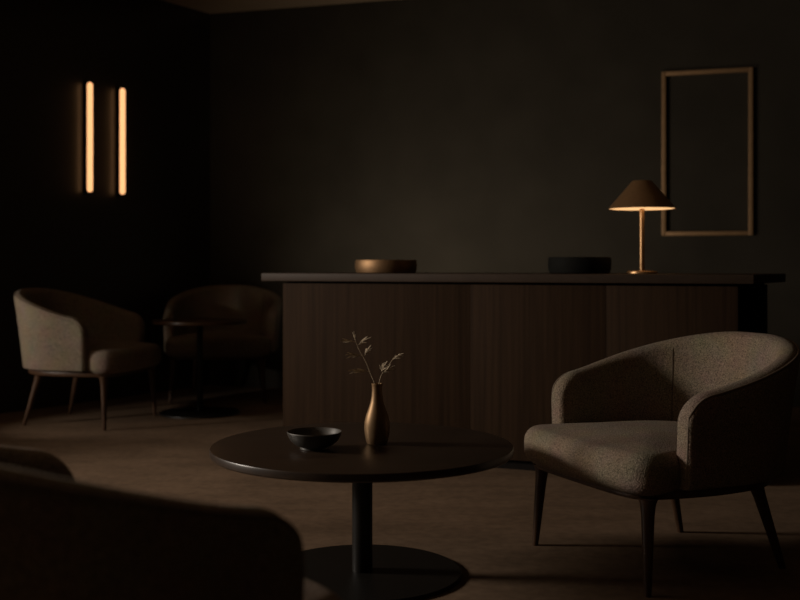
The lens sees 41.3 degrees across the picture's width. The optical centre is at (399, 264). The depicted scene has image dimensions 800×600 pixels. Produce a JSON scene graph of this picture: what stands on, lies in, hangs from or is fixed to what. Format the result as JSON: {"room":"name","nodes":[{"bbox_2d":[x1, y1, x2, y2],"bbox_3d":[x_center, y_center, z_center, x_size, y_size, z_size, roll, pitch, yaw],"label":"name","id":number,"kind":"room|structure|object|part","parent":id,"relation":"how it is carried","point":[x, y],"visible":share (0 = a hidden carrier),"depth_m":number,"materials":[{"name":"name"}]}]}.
{"room":"hotel lobby","nodes":[
{"label":"hotel lobby","id":0,"kind":"room"},
{"bbox_2d":[0,0,209,413],"bbox_3d":[-4.927,-0.542,3.833,0.120,3.084,11.982,0,0,33],"label":"wall","id":1,"kind":"structure","parent":0,"point":[135,251],"depth_m":7.83,"materials":[{"name":"black paint"}]},
{"bbox_2d":[84,81,92,193],"bbox_3d":[-2.262,-0.928,7.702,0.066,0.814,0.041,0,0,33],"label":"wall light","id":2,"kind":"object","parent":1,"relation":"attached to","point":[88,86],"visible":1,"depth_m":7.68,"materials":[{"name":"beige glass"}]},
{"bbox_3d":[-2.275,-0.928,7.711,0.034,0.814,0.032,0,0,33],"label":"mounting rail","id":3,"kind":"part","parent":2,"relation":"part of","materials":[{"name":"gold metal"}]},
{"bbox_2d":[117,87,124,195],"bbox_3d":[-2.092,-0.928,7.959,0.066,0.814,0.041,0,0,33],"label":"wall light","id":4,"kind":"object","parent":1,"relation":"attached to","point":[120,90],"visible":1,"depth_m":7.94,"materials":[{"name":"beige glass"}]},
{"bbox_2d":[162,0,385,13],"bbox_3d":[-1.777,-2.134,3.800,12.800,0.100,10.000,0,0,0],"label":"ceiling","id":5,"kind":"structure","parent":0,"point":[207,6],"depth_m":8.48,"materials":[{"name":"brown paint"}]},
{"bbox_2d":[0,385,799,599],"bbox_3d":[-1.777,1.050,3.800,12.800,0.100,10.000,0,0,0],"label":"floor","id":6,"kind":"structure","parent":0,"point":[589,547],"depth_m":4.32,"materials":[{"name":"brown wood"}]},
{"bbox_2d":[14,288,160,430],"bbox_3d":[-2.022,0.575,6.795,0.823,0.850,0.815,0,0,14],"label":"barrel armchair","id":7,"kind":"object","parent":6,"relation":"on","point":[62,333],"visible":1,"depth_m":6.53,"materials":[{"name":"fabric"}]},
{"bbox_3d":[-2.280,0.837,6.611,0.139,0.327,0.073,0,0,-23],"label":"leg","id":8,"kind":"part","parent":7,"relation":"part of","materials":[{"name":"brown wood"}]},
{"bbox_3d":[-2.159,0.837,7.080,0.073,0.327,0.139,0,0,-38],"label":"leg","id":9,"kind":"part","parent":7,"relation":"part of","materials":[{"name":"brown wood"}]},
{"bbox_3d":[-1.996,0.662,6.788,0.692,0.039,0.705,0,0,14],"label":"seat frame","id":10,"kind":"part","parent":7,"relation":"part of","materials":[{"name":"brown wood"}]},
{"bbox_3d":[-1.796,0.837,6.427,0.074,0.327,0.073,0,0,14],"label":"leg","id":11,"kind":"part","parent":7,"relation":"part of","materials":[{"name":"brown wood"}]},
{"bbox_2d":[87,341,160,374],"bbox_3d":[-1.956,0.577,6.778,0.688,0.174,0.716,0,0,14],"label":"seat cushion","id":12,"kind":"object","parent":7,"relation":"on","point":[103,357],"depth_m":6.54,"materials":[{"name":"fabric"}]},
{"bbox_3d":[-1.647,0.837,7.008,0.074,0.327,0.073,0,0,14],"label":"leg","id":13,"kind":"part","parent":7,"relation":"part of","materials":[{"name":"brown wood"}]},
{"bbox_2d":[0,445,340,599],"bbox_3d":[-0.578,0.609,1.777,0.815,0.782,0.823,0,0,45],"label":"barrel armchair","id":14,"kind":"object","parent":6,"relation":"on","point":[63,537],"visible":1,"depth_m":1.44,"materials":[{"name":"fabric"}]},
{"bbox_2d":[304,578,340,599],"bbox_3d":[-0.530,0.611,1.825,0.716,0.160,0.688,0,0,45],"label":"seat cushion","id":15,"kind":"object","parent":14,"relation":"on","point":[312,590],"depth_m":1.80,"materials":[{"name":"fabric"}]},
{"bbox_2d":[152,318,246,418],"bbox_3d":[-1.350,0.685,7.150,0.630,0.630,0.630,0,0,0],"label":"pedestal table","id":16,"kind":"object","parent":6,"relation":"on","point":[199,411],"visible":1,"depth_m":7.13,"materials":[{"name":"brown wood"}]},
{"bbox_3d":[-1.350,0.994,7.150,0.536,0.012,0.536,0,0,0],"label":"plate","id":17,"kind":"part","parent":16,"relation":"part of","materials":[{"name":"black metal"}]},
{"bbox_2d":[163,285,280,402],"bbox_3d":[-1.336,0.579,8.040,0.864,0.842,0.873,0,0,-2],"label":"barrel armchair","id":18,"kind":"object","parent":6,"relation":"on","point":[257,339],"visible":0.95,"depth_m":8.00,"materials":[{"name":"fabric"}]},
{"bbox_3d":[-1.644,0.838,7.702,0.077,0.324,0.078,0,0,-2],"label":"leg","id":19,"kind":"part","parent":18,"relation":"part of","materials":[{"name":"brown wood"}]},
{"bbox_3d":[-1.600,0.838,8.249,0.078,0.324,0.147,0,0,-39],"label":"leg","id":20,"kind":"part","parent":18,"relation":"part of","materials":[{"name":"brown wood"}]},
{"bbox_2d":[165,330,269,356],"bbox_3d":[-1.334,0.581,7.969,0.759,0.172,0.729,0,0,-2],"label":"seat cushion","id":21,"kind":"object","parent":18,"relation":"on","point":[178,343],"depth_m":7.63,"materials":[{"name":"fabric"}]},
{"bbox_3d":[-1.335,0.665,8.013,0.747,0.039,0.734,0,0,-2],"label":"seat frame","id":22,"kind":"part","parent":18,"relation":"part of","materials":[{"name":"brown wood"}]},
{"bbox_3d":[-1.086,0.838,8.264,0.078,0.324,0.147,0,0,36],"label":"leg","id":23,"kind":"part","parent":18,"relation":"part of","materials":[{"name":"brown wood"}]},
{"bbox_3d":[-1.008,0.838,7.721,0.077,0.324,0.078,0,0,-2],"label":"leg","id":24,"kind":"part","parent":18,"relation":"part of","materials":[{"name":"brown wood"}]},
{"bbox_2d":[209,422,513,599],"bbox_3d":[-0.122,0.790,3.430,0.974,0.420,0.974,0,0,0],"label":"coffee table","id":25,"kind":"object","parent":6,"relation":"on","point":[361,570],"visible":0.88,"depth_m":3.33,"materials":[{"name":"brown wood"}]},
{"bbox_2d":[287,427,341,450],"bbox_3d":[-0.270,0.552,3.345,0.173,0.056,0.173,0,0,0],"label":"bowl","id":26,"kind":"object","parent":25,"relation":"on","point":[307,438],"visible":1,"depth_m":3.30,"materials":[{"name":"ceramic"}]},
{"bbox_2d":[364,383,389,444],"bbox_3d":[-0.074,0.482,3.440,0.084,0.196,0.084,0,0,0],"label":"vase","id":27,"kind":"object","parent":25,"relation":"on","point":[377,423],"visible":1,"depth_m":3.41,"materials":[{"name":"brown metal"}]},
{"bbox_2d":[341,332,374,383],"bbox_3d":[-0.132,0.334,3.429,0.129,0.241,0.026,0,0,-14],"label":"sprig","id":28,"kind":"object","parent":27,"relation":"in","point":[364,339],"visible":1,"depth_m":3.43,"materials":[{"name":"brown plant"}]},
{"bbox_3d":[-0.107,0.345,3.435,0.080,0.219,0.005,0,0,-7],"label":"stem","id":29,"kind":"part","parent":28,"relation":"part of","materials":[{"name":"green plant"}]},
{"bbox_2d":[379,353,402,383],"bbox_3d":[-0.033,0.370,3.443,0.088,0.169,0.029,0,0,-7],"label":"sprig","id":30,"kind":"object","parent":27,"relation":"in","point":[399,355],"visible":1,"depth_m":3.44,"materials":[{"name":"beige plant"}]},
{"bbox_3d":[-0.122,0.994,3.430,0.644,0.012,0.644,0,0,0],"label":"plate","id":31,"kind":"part","parent":25,"relation":"part of","materials":[{"name":"black metal"}]},
{"bbox_2d":[261,272,785,470],"bbox_3d":[0.597,0.521,5.480,2.604,0.957,0.691,0,0,22],"label":"reception desk","id":32,"kind":"object","parent":6,"relation":"on","point":[483,352],"depth_m":5.23,"materials":[{"name":"brown wood"}]},
{"bbox_3d":[-0.136,0.523,5.442,1.044,0.853,0.012,0,0,22],"label":"panel","id":33,"kind":"part","parent":32,"relation":"part of","materials":[{"name":"brown wood"}]},
{"bbox_2d":[355,260,416,272],"bbox_3d":[-0.075,0.008,5.660,0.332,0.070,0.332,0,0,0],"label":"brass bowl","id":34,"kind":"object","parent":32,"relation":"on","point":[361,266],"visible":0.98,"depth_m":5.52,"materials":[{"name":"gold metal"}]},
{"bbox_2d":[261,272,785,283],"bbox_3d":[0.597,0.064,5.480,2.604,0.042,0.691,0,0,22],"label":"countertop","id":35,"kind":"structure","parent":32,"relation":"on","point":[661,278],"depth_m":5.13,"materials":[{"name":"black stone"}]},
{"bbox_3d":[0.660,0.523,5.120,0.671,0.853,0.012,0,0,22],"label":"panel","id":36,"kind":"part","parent":32,"relation":"part of","materials":[{"name":"brown wood"}]},
{"bbox_2d":[548,257,610,273],"bbox_3d":[0.897,0.002,5.300,0.314,0.082,0.314,0,0,0],"label":"bowl","id":37,"kind":"object","parent":32,"relation":"on","point":[556,265],"visible":1,"depth_m":5.17,"materials":[{"name":"black ceramic"}]},
{"bbox_2d":[608,180,675,273],"bbox_3d":[1.187,-0.185,5.200,0.327,0.456,0.327,0,0,0],"label":"table lamp","id":38,"kind":"object","parent":32,"relation":"on","point":[639,195],"visible":1,"depth_m":5.13,"materials":[{"name":"orange metal"}]},
{"bbox_3d":[1.187,-0.144,5.200,0.023,0.346,0.023,0,0,0],"label":"stem","id":39,"kind":"part","parent":38,"relation":"part of","materials":[{"name":"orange metal"}]},
{"bbox_3d":[1.187,-0.344,5.200,0.327,0.138,0.327,0,0,0],"label":"lamp shade","id":40,"kind":"part","parent":38,"relation":"part of","materials":[{"name":"orange metal"}]},
{"bbox_2d":[612,207,673,209],"bbox_3d":[1.187,-0.278,5.200,0.315,0.005,0.315,0,0,-18],"label":"diffuser","id":41,"kind":"object","parent":38,"relation":"attached to","point":[613,208],"depth_m":5.17,"materials":[{"name":"beige"}]},
{"bbox_3d":[1.247,0.523,4.883,0.593,0.853,0.012,0,0,22],"label":"panel","id":42,"kind":"part","parent":32,"relation":"part of","materials":[{"name":"brown wood"}]},
{"bbox_2d":[524,331,799,597],"bbox_3d":[0.914,0.621,3.626,0.823,0.759,0.815,0,0,-24],"label":"barrel armchair","id":43,"kind":"object","parent":6,"relation":"on","point":[706,414],"visible":1,"depth_m":3.43,"materials":[{"name":"fabric"}]},
{"bbox_3d":[0.508,0.854,3.772,0.074,0.292,0.073,0,0,-24],"label":"leg","id":44,"kind":"part","parent":43,"relation":"part of","materials":[{"name":"brown wood"}]},
{"bbox_2d":[524,420,679,495],"bbox_3d":[0.852,0.623,3.598,0.688,0.155,0.716,0,0,-24],"label":"seat cushion","id":45,"kind":"object","parent":43,"relation":"on","point":[617,457],"depth_m":3.37,"materials":[{"name":"fabric"}]},
{"bbox_3d":[0.754,0.854,3.225,0.074,0.292,0.073,0,0,-24],"label":"leg","id":46,"kind":"part","parent":43,"relation":"part of","materials":[{"name":"brown wood"}]},
{"bbox_3d":[0.890,0.699,3.615,0.692,0.035,0.705,0,0,-24],"label":"seat frame","id":47,"kind":"part","parent":43,"relation":"part of","materials":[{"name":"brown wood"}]},
{"bbox_3d":[1.000,0.854,3.931,0.073,0.292,0.139,0,0,29],"label":"leg","id":48,"kind":"part","parent":43,"relation":"part of","materials":[{"name":"brown wood"}]},
{"bbox_3d":[1.199,0.854,3.488,0.139,0.292,0.073,0,0,13],"label":"leg","id":49,"kind":"part","parent":43,"relation":"part of","materials":[{"name":"brown wood"}]},
{"bbox_2d":[210,0,799,406],"bbox_3d":[1.541,-0.542,7.909,6.484,3.084,0.120,0,0,17],"label":"wall","id":50,"kind":"structure","parent":0,"point":[446,136],"depth_m":8.09,"materials":[{"name":"grey paint"}]},
{"bbox_2d":[662,67,752,235],"bbox_3d":[2.207,-0.808,7.626,0.631,1.192,0.030,0,0,17],"label":"wall frame","id":51,"kind":"object","parent":50,"relation":"attached to","point":[749,70],"visible":1,"depth_m":7.59,"materials":[{"name":"brown wood"}]}
]}

